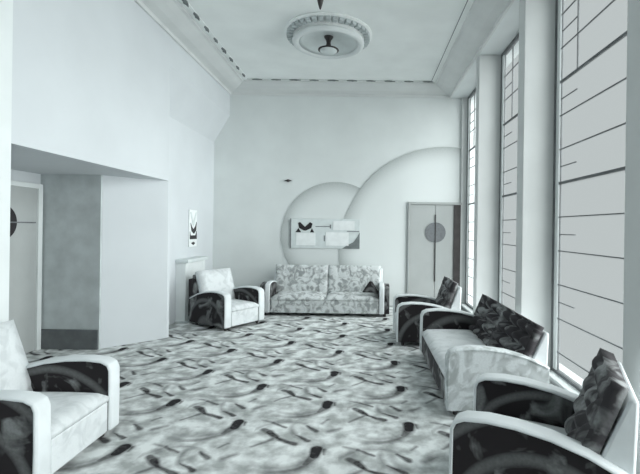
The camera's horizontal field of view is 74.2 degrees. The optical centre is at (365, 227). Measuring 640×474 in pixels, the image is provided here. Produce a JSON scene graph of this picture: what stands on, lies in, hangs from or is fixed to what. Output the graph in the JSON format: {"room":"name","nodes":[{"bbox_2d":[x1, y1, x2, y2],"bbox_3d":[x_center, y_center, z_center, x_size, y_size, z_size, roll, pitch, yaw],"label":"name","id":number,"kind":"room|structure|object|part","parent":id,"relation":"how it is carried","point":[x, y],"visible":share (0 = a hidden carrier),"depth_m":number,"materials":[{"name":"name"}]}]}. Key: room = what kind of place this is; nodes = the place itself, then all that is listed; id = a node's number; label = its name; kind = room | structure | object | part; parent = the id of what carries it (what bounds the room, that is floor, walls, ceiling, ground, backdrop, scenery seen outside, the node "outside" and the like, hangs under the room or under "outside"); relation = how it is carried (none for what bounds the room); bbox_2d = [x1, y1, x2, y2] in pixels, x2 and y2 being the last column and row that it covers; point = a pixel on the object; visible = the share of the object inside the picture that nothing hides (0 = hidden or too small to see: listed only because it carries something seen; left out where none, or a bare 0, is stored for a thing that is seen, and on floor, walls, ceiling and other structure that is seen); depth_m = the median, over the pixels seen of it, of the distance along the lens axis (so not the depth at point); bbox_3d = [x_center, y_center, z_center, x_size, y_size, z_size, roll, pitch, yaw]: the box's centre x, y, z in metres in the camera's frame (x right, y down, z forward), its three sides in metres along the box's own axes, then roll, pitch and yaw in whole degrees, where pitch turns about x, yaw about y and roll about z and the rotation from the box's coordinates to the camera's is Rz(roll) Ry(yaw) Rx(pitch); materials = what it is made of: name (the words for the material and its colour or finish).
{"room":"lounge","nodes":[
{"label":"lounge","id":0,"kind":"room"},
{"bbox_2d":[11,169,40,183],"bbox_3d":[-4.407,0.439,4.480,0.200,2.300,2.180,1,0,0],"label":"wall","id":1,"kind":"structure","parent":0,"point":[16,175],"depth_m":5.29,"materials":[{"name":"paint"}]},
{"bbox_2d":[9,180,42,353],"bbox_3d":[-4.277,0.510,4.900,0.060,2.160,1.220,1,0,0],"label":"door","id":2,"kind":"structure","parent":1,"relation":"in","point":[26,199],"depth_m":5.28,"materials":[{"name":"paint"}]},
{"bbox_3d":[-4.253,-0.069,5.007,0.012,0.420,0.210,1,0,0],"label":"push plate","id":3,"kind":"part","parent":2,"relation":"part of","materials":[{"name":"black metal"}]},
{"bbox_2d":[41,174,102,348],"bbox_3d":[-3.908,0.446,5.555,0.798,2.300,0.030,1,0,0],"label":"wall","id":4,"kind":"structure","parent":0,"point":[72,204],"depth_m":5.54,"materials":[{"name":"grey paint"}]},
{"bbox_2d":[41,329,98,349],"bbox_3d":[-3.903,1.466,5.527,0.755,0.260,0.025,1,0,0],"label":"baseboard","id":5,"kind":"structure","parent":4,"relation":"attached to","point":[77,339],"depth_m":5.51,"materials":[{"name":"grey paint"}]},
{"bbox_2d":[11,0,229,348],"bbox_3d":[-3.941,-0.705,3.325,2.100,4.600,11.050,1,0,0],"label":"wall","id":6,"kind":"structure","parent":0,"point":[99,87],"depth_m":5.58,"materials":[{"name":"paint"}]},
{"bbox_2d":[0,0,12,322],"bbox_3d":[-2.880,-0.595,3.271,0.025,4.410,0.242,1,0,0],"label":"trim","id":7,"kind":"structure","parent":6,"relation":"attached to","point":[6,6],"depth_m":3.34,"materials":[{"name":"white paint"}]},
{"bbox_2d":[188,210,196,246],"bbox_3d":[-3.205,0.005,7.780,0.028,0.680,0.340,1,0,0],"label":"wall picture","id":8,"kind":"object","parent":6,"relation":"attached to","point":[192,224],"visible":1,"depth_m":7.74,"materials":[{"name":"paper"}]},
{"bbox_2d":[134,0,514,97],"bbox_3d":[-0.535,-2.863,3.325,4.650,0.190,11.050,1,0,0],"label":"trim","id":9,"kind":"structure","parent":6,"relation":"attached to","point":[483,17],"depth_m":7.27,"materials":[{"name":"paint"}]},
{"bbox_2d":[26,307,553,473],"bbox_3d":[-1.454,1.690,3.325,7.140,0.120,11.250,1,0,0],"label":"floor","id":10,"kind":"structure","parent":0,"point":[281,393],"depth_m":3.94,"materials":[{"name":"carpet"}]},
{"bbox_2d":[0,319,119,473],"bbox_3d":[-2.421,1.167,2.930,0.920,0.898,0.860,1,0,0],"label":"armchair","id":11,"kind":"object","parent":10,"relation":"on","point":[52,409],"visible":1,"depth_m":3.00,"materials":[{"name":"fabric"}]},
{"bbox_2d":[0,319,32,390],"bbox_3d":[-2.696,1.009,2.935,0.277,0.588,0.692,1,0,0],"label":"cushion","id":12,"kind":"object","parent":11,"relation":"on","point":[16,373],"depth_m":3.15,"materials":[{"name":"fabric"}]},
{"bbox_3d":[-2.422,1.290,2.565,0.873,0.532,0.114,1,0,0],"label":"arm","id":13,"kind":"part","parent":11,"relation":"part of"},
{"bbox_3d":[-2.413,1.280,2.565,0.901,0.554,0.130,1,0,0],"label":"arm trim","id":14,"kind":"part","parent":11,"relation":"part of","materials":[{"name":"white fabric"}]},
{"bbox_3d":[-2.422,1.290,3.295,0.873,0.532,0.114,1,0,0],"label":"arm","id":15,"kind":"part","parent":11,"relation":"part of"},
{"bbox_3d":[-2.413,1.280,3.295,0.901,0.554,0.130,1,0,0],"label":"arm trim","id":16,"kind":"part","parent":11,"relation":"part of","materials":[{"name":"white fabric"}]},
{"bbox_2d":[40,392,108,439],"bbox_3d":[-2.305,1.270,2.930,0.665,0.105,0.592,1,0,0],"label":"seat cushion","id":17,"kind":"object","parent":11,"relation":"on","point":[68,409],"depth_m":2.95,"materials":[{"name":"fabric"}]},
{"bbox_2d":[174,256,207,322],"bbox_3d":[-3.114,1.072,7.560,0.240,1.070,0.920,1,0,0],"label":"fireplace","id":18,"kind":"object","parent":10,"relation":"on","point":[186,268],"visible":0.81,"depth_m":7.13,"materials":[{"name":"white paint"}]},
{"bbox_2d":[189,268,264,330],"bbox_3d":[-2.343,1.169,7.092,0.920,0.898,0.840,1,0,32],"label":"armchair","id":19,"kind":"object","parent":10,"relation":"on","point":[215,301],"visible":1,"depth_m":6.94,"materials":[{"name":"fabric"}]},
{"bbox_3d":[-2.631,1.051,7.272,0.239,0.525,0.697,1,0,32],"label":"backrest","id":20,"kind":"part","parent":19,"relation":"part of","materials":[{"name":"fabric"}]},
{"bbox_3d":[-2.532,1.289,6.790,0.873,0.532,0.114,1,0,32],"label":"arm","id":21,"kind":"part","parent":19,"relation":"part of"},
{"bbox_3d":[-2.525,1.278,6.786,0.901,0.554,0.130,1,0,32],"label":"arm trim","id":22,"kind":"part","parent":19,"relation":"part of","materials":[{"name":"white fabric"}]},
{"bbox_2d":[195,268,234,298],"bbox_3d":[-2.573,1.010,7.243,0.277,0.588,0.672,1,0,32],"label":"cushion","id":23,"kind":"object","parent":19,"relation":"on","point":[215,279],"depth_m":7.18,"materials":[{"name":"fabric"}]},
{"bbox_2d":[231,299,258,311],"bbox_3d":[-2.246,1.271,7.030,0.665,0.105,0.572,1,0,32],"label":"seat cushion","id":24,"kind":"object","parent":19,"relation":"on","point":[237,305],"depth_m":6.94,"materials":[{"name":"fabric"}]},
{"bbox_3d":[-2.156,1.294,7.392,0.873,0.532,0.114,1,0,32],"label":"arm","id":25,"kind":"part","parent":19,"relation":"part of"},
{"bbox_3d":[-2.149,1.283,7.388,0.901,0.554,0.130,1,0,32],"label":"arm trim","id":26,"kind":"part","parent":19,"relation":"part of","materials":[{"name":"white fabric"}]},
{"bbox_2d":[260,264,389,316],"bbox_3d":[-0.767,1.194,8.197,2.404,0.890,0.904,1,0,0],"label":"settee","id":27,"kind":"object","parent":10,"relation":"on","point":[337,289],"visible":0.95,"depth_m":8.13,"materials":[{"name":"grey fabric"}]},
{"bbox_3d":[-1.878,1.298,8.204,0.184,0.532,0.873,1,0,0],"label":"arm","id":28,"kind":"part","parent":27,"relation":"part of"},
{"bbox_3d":[-1.826,1.288,8.195,0.096,0.554,0.901,1,0,0],"label":"arm trim","id":29,"kind":"part","parent":27,"relation":"part of","materials":[{"name":"white fabric"}]},
{"bbox_2d":[270,291,326,300],"bbox_3d":[-1.273,1.285,8.088,1.002,0.105,0.665,1,0,0],"label":"seat cushion","id":30,"kind":"object","parent":27,"relation":"on","point":[274,295],"depth_m":7.81,"materials":[{"name":"grey fabric"}]},
{"bbox_2d":[275,264,328,293],"bbox_3d":[-1.290,1.032,8.445,1.052,0.580,0.230,1,0,0],"label":"cushion","id":31,"kind":"object","parent":27,"relation":"on","point":[315,278],"depth_m":8.40,"materials":[{"name":"grey fabric"}]},
{"bbox_3d":[-0.765,1.077,8.536,2.200,0.525,0.225,1,0,0],"label":"backrest","id":32,"kind":"part","parent":27,"relation":"part of","materials":[{"name":"grey fabric"}]},
{"bbox_2d":[325,292,378,301],"bbox_3d":[-0.263,1.299,8.088,1.002,0.105,0.665,1,0,0],"label":"seat cushion","id":33,"kind":"object","parent":27,"relation":"on","point":[329,296],"depth_m":7.80,"materials":[{"name":"grey fabric"}]},
{"bbox_2d":[328,265,380,294],"bbox_3d":[-0.230,1.047,8.445,1.052,0.580,0.230,1,0,0],"label":"cushion","id":34,"kind":"object","parent":27,"relation":"on","point":[341,278],"depth_m":8.40,"materials":[{"name":"grey fabric"}]},
{"bbox_2d":[362,281,377,292],"bbox_3d":[0.085,1.104,7.882,0.302,0.216,0.131,1,0,0],"label":"cushion","id":35,"kind":"object","parent":27,"relation":"on","point":[370,287],"visible":1,"depth_m":7.83,"materials":[{"name":"black fabric"}]},
{"bbox_3d":[0.290,1.317,8.195,0.096,0.554,0.901,1,0,0],"label":"arm trim","id":36,"kind":"part","parent":27,"relation":"part of","materials":[{"name":"white fabric"}]},
{"bbox_3d":[0.342,1.329,8.204,0.184,0.532,0.873,1,0,0],"label":"arm","id":37,"kind":"part","parent":27,"relation":"part of"},
{"bbox_2d":[393,276,461,344],"bbox_3d":[0.888,1.209,6.280,0.920,0.907,0.840,1,0,0],"label":"armchair","id":38,"kind":"object","parent":10,"relation":"on","point":[407,308],"visible":0.69,"depth_m":5.93,"materials":[{"name":"dark patterned cloth"},{"name":"white painted wood"}]},
{"bbox_3d":[0.876,1.325,6.635,0.901,0.554,0.130,1,0,0],"label":"arm trim","id":39,"kind":"part","parent":38,"relation":"part of","materials":[{"name":"white fabric"}]},
{"bbox_3d":[0.885,1.337,6.635,0.873,0.532,0.114,1,0,0],"label":"arm","id":40,"kind":"part","parent":38,"relation":"part of"},
{"bbox_3d":[0.885,1.337,5.925,0.873,0.532,0.114,1,0,0],"label":"arm","id":41,"kind":"part","parent":38,"relation":"part of"},
{"bbox_3d":[0.876,1.325,5.925,0.901,0.554,0.130,1,0,0],"label":"arm trim","id":42,"kind":"part","parent":38,"relation":"part of","materials":[{"name":"white fabric"}]},
{"bbox_2d":[435,276,457,308],"bbox_3d":[1.165,1.058,6.275,0.282,0.597,0.672,1,0,0],"label":"cushion","id":43,"kind":"object","parent":38,"relation":"on","point":[447,297],"depth_m":5.99,"materials":[{"name":"black fabric"}]},
{"bbox_3d":[1.230,1.100,6.280,0.239,0.535,0.697,1,0,0],"label":"backrest","id":44,"kind":"part","parent":38,"relation":"part of","materials":[{"name":"white fabric"}]},
{"bbox_2d":[420,294,549,414],"bbox_3d":[1.167,1.258,4.600,0.920,0.817,1.880,1,0,0],"label":"sofa","id":45,"kind":"object","parent":10,"relation":"on","point":[457,347],"visible":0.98,"depth_m":3.98,"materials":[{"name":"fabric"}]},
{"bbox_2d":[431,347,450,377],"bbox_3d":[1.049,1.317,4.195,0.665,0.105,0.802,1,0,0],"label":"seat cushion","id":46,"kind":"object","parent":45,"relation":"on","point":[438,353],"depth_m":4.28,"materials":[{"name":"fabric"}]},
{"bbox_3d":[1.157,1.329,5.475,0.901,0.554,0.130,1,0,0],"label":"arm trim","id":47,"kind":"part","parent":45,"relation":"part of","materials":[{"name":"white fabric"}]},
{"bbox_3d":[1.165,1.340,5.475,0.873,0.532,0.114,1,0,0],"label":"arm","id":48,"kind":"part","parent":45,"relation":"part of"},
{"bbox_2d":[422,329,485,350],"bbox_3d":[1.049,1.317,5.005,0.665,0.105,0.802,1,0,0],"label":"seat cushion","id":49,"kind":"object","parent":45,"relation":"on","point":[433,339],"depth_m":4.89,"materials":[{"name":"fabric"}]},
{"bbox_2d":[469,294,507,345],"bbox_3d":[1.446,1.107,5.025,0.276,0.507,0.852,1,0,0],"label":"cushion","id":50,"kind":"object","parent":45,"relation":"on","point":[487,315],"depth_m":4.98,"materials":[{"name":"black fabric"}]},
{"bbox_3d":[1.157,1.329,3.725,0.901,0.554,0.130,1,0,0],"label":"arm trim","id":51,"kind":"part","parent":45,"relation":"part of","materials":[{"name":"white fabric"}]},
{"bbox_3d":[1.165,1.340,3.725,0.873,0.532,0.114,1,0,0],"label":"arm","id":52,"kind":"part","parent":45,"relation":"part of"},
{"bbox_2d":[487,306,543,356],"bbox_3d":[1.446,1.107,4.165,0.276,0.507,0.852,1,0,0],"label":"cushion","id":53,"kind":"object","parent":45,"relation":"on","point":[514,332],"depth_m":4.02,"materials":[{"name":"black fabric"}]},
{"bbox_3d":[1.509,1.151,4.600,0.239,0.440,1.737,1,0,0],"label":"backrest","id":54,"kind":"part","parent":45,"relation":"part of","materials":[{"name":"white fabric"}]},
{"bbox_2d":[449,348,638,473],"bbox_3d":[1.059,1.216,2.557,0.920,0.898,0.840,1,0,25],"label":"armchair","id":55,"kind":"object","parent":10,"relation":"on","point":[515,424],"visible":1,"depth_m":2.27,"materials":[{"name":"dark patterned cloth"},{"name":"white painted wood"}]},
{"bbox_3d":[1.206,1.341,2.879,0.873,0.532,0.114,1,0,25],"label":"arm","id":56,"kind":"part","parent":55,"relation":"part of"},
{"bbox_3d":[1.199,1.330,2.882,0.901,0.554,0.130,1,0,25],"label":"arm trim","id":57,"kind":"part","parent":55,"relation":"part of","materials":[{"name":"white fabric"}]},
{"bbox_3d":[0.906,1.337,2.235,0.873,0.532,0.114,1,0,25],"label":"arm","id":58,"kind":"part","parent":55,"relation":"part of"},
{"bbox_3d":[0.899,1.326,2.239,0.901,0.554,0.130,1,0,25],"label":"arm trim","id":59,"kind":"part","parent":55,"relation":"part of","materials":[{"name":"white fabric"}]},
{"bbox_2d":[522,419,566,434],"bbox_3d":[0.952,1.316,2.606,0.665,0.105,0.572,1,0,25],"label":"seat cushion","id":60,"kind":"object","parent":55,"relation":"on","point":[559,425],"depth_m":2.78,"materials":[{"name":"fabric"}]},
{"bbox_2d":[564,348,628,453],"bbox_3d":[1.308,1.065,2.436,0.281,0.588,0.672,1,0,25],"label":"cushion","id":61,"kind":"object","parent":55,"relation":"on","point":[596,420],"depth_m":2.16,"materials":[{"name":"black fabric"}]},
{"bbox_3d":[1.369,1.107,2.413,0.239,0.525,0.697,1,0,25],"label":"backrest","id":62,"kind":"part","parent":55,"relation":"part of","materials":[{"name":"white fabric"}]},
{"bbox_2d":[179,0,473,81],"bbox_3d":[-1.208,-3.042,3.325,7.500,0.150,11.250,1,0,0],"label":"ceiling","id":63,"kind":"structure","parent":0,"point":[409,39],"depth_m":6.46,"materials":[{"name":"paint"}]},
{"bbox_2d":[317,0,322,9],"bbox_3d":[-0.430,-2.516,4.000,0.100,0.880,0.100,1,0,0],"label":"finial","id":64,"kind":"object","parent":63,"relation":"hanging from","point":[320,2],"visible":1,"depth_m":3.99,"materials":[{"name":"brown metal"}]},
{"bbox_2d":[182,0,469,82],"bbox_3d":[-0.534,-2.942,3.097,3.742,0.029,10.593,1,0,0],"label":"trim","id":65,"kind":"structure","parent":63,"relation":"attached to","point":[185,2],"depth_m":7.32,"materials":[{"name":"paint"}]},
{"bbox_2d":[284,12,371,58],"bbox_3d":[-0.571,-2.816,6.400,1.330,0.285,1.330,1,0,0],"label":"ceiling light","id":66,"kind":"object","parent":63,"relation":"attached to","point":[324,35],"visible":1,"depth_m":6.23,"materials":[{"name":"paint"}]},
{"bbox_3d":[-0.571,-2.811,6.400,0.320,0.215,0.320,1,0,0],"label":"stem","id":67,"kind":"part","parent":66,"relation":"part of","materials":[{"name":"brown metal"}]},
{"bbox_3d":[-0.573,-2.689,6.400,0.260,0.031,0.260,1,0,0],"label":"drop dish","id":68,"kind":"part","parent":66,"relation":"part of","materials":[{"name":"white glass"}]},
{"bbox_3d":[-0.570,-2.870,6.400,0.900,0.133,0.900,1,0,0],"label":"lamp shade","id":69,"kind":"part","parent":66,"relation":"part of","materials":[{"name":"white glass"}]},
{"bbox_2d":[213,95,475,306],"bbox_3d":[-1.241,-0.667,8.950,7.500,4.600,0.200,1,0,0],"label":"wall","id":70,"kind":"structure","parent":0,"point":[264,142],"depth_m":8.85,"materials":[{"name":"paint"}]},
{"bbox_2d":[281,147,460,305],"bbox_3d":[0.093,-0.048,8.841,3.765,3.359,0.017,1,0,0],"label":"wall mural","id":71,"kind":"object","parent":70,"relation":"attached to","point":[433,174],"visible":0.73,"depth_m":8.83},
{"bbox_2d":[290,218,359,248],"bbox_3d":[-0.862,0.118,8.818,1.460,0.620,0.027,1,0,0],"label":"wall panel","id":72,"kind":"object","parent":71,"relation":"attached to","point":[304,233],"visible":1,"depth_m":8.81,"materials":[{"name":"white ceramic"}]},
{"bbox_2d":[407,202,461,297],"bbox_3d":[1.432,0.565,8.818,1.120,2.210,0.065,1,0,0],"label":"door","id":73,"kind":"structure","parent":70,"relation":"in","point":[433,254],"depth_m":8.80,"materials":[{"name":"paint"}]},
{"bbox_3d":[1.342,0.092,8.799,0.210,0.420,0.012,1,0,0],"label":"push plate","id":74,"kind":"part","parent":73,"relation":"part of","materials":[{"name":"grey metal"}]},
{"bbox_3d":[1.564,0.095,8.799,0.210,0.420,0.012,1,0,0],"label":"push plate","id":75,"kind":"part","parent":73,"relation":"part of","materials":[{"name":"grey metal"}]},
{"bbox_2d":[460,97,467,307],"bbox_3d":[2.078,-0.526,8.820,0.180,4.410,0.060,1,0,0],"label":"trim","id":76,"kind":"structure","parent":70,"relation":"attached to","point":[464,99],"depth_m":8.79,"materials":[{"name":"paint"}]},
{"bbox_2d":[451,0,582,386],"bbox_3d":[2.058,-0.561,3.325,0.600,4.720,11.050,1,0,0],"label":"wall","id":77,"kind":"structure","parent":0,"point":[508,28],"depth_m":6.16,"materials":[{"name":"white paint"}]},
{"bbox_2d":[465,88,475,309],"bbox_3d":[2.128,-0.573,7.805,0.060,4.315,1.990,1,0,0],"label":"window","id":78,"kind":"structure","parent":77,"relation":"in","point":[473,93],"depth_m":8.70,"materials":[{"name":"white paint"}]},
{"bbox_3d":[2.128,-0.565,7.805,0.040,4.240,1.920,1,0,0],"label":"frame","id":79,"kind":"part","parent":78,"relation":"part of","materials":[{"name":"white paint"}]},
{"bbox_2d":[473,55,500,313],"bbox_3d":[1.963,-0.528,6.715,0.410,4.410,0.190,1,0,0],"label":"pillar","id":80,"kind":"structure","parent":77,"relation":"attached to","point":[488,67],"depth_m":6.62,"materials":[{"name":"paint"}]},
{"bbox_2d":[498,32,518,303],"bbox_3d":[2.128,-0.573,5.760,0.060,4.315,1.720,1,0,0],"label":"window","id":81,"kind":"structure","parent":77,"relation":"in","point":[515,40],"depth_m":6.52,"materials":[{"name":"white paint"}]},
{"bbox_3d":[2.128,-0.565,5.760,0.040,4.240,1.650,1,0,0],"label":"frame","id":82,"kind":"part","parent":81,"relation":"part of","materials":[{"name":"white paint"}]},
{"bbox_2d":[461,304,579,394],"bbox_3d":[2.070,1.602,3.295,0.215,0.035,10.990,1,0,0],"label":"trim","id":83,"kind":"structure","parent":77,"relation":"attached to","point":[553,376],"depth_m":4.36,"materials":[{"name":"white paint"}]},
{"bbox_2d":[515,0,555,367],"bbox_3d":[1.963,-0.528,4.805,0.410,4.410,0.190,1,0,0],"label":"pillar","id":84,"kind":"structure","parent":77,"relation":"attached to","point":[536,70],"depth_m":4.71,"materials":[{"name":"paint"}]},
{"bbox_2d":[550,0,626,391],"bbox_3d":[2.128,-0.573,3.780,0.060,4.315,1.860,1,0,0],"label":"window","id":85,"kind":"structure","parent":77,"relation":"in","point":[559,80],"depth_m":4.58,"materials":[{"name":"white paint"}]},
{"bbox_3d":[2.128,-0.565,3.780,0.040,4.240,1.790,1,0,0],"label":"frame","id":86,"kind":"part","parent":85,"relation":"part of","materials":[{"name":"white paint"}]},
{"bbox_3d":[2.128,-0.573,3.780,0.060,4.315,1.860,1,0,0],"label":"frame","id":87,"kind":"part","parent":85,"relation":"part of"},
{"bbox_2d":[623,0,639,473],"bbox_3d":[1.963,-0.528,2.755,0.410,4.410,0.190,1,0,0],"label":"trim","id":88,"kind":"structure","parent":77,"relation":"attached to","point":[631,300],"depth_m":2.76,"materials":[{"name":"paint"}]}
]}

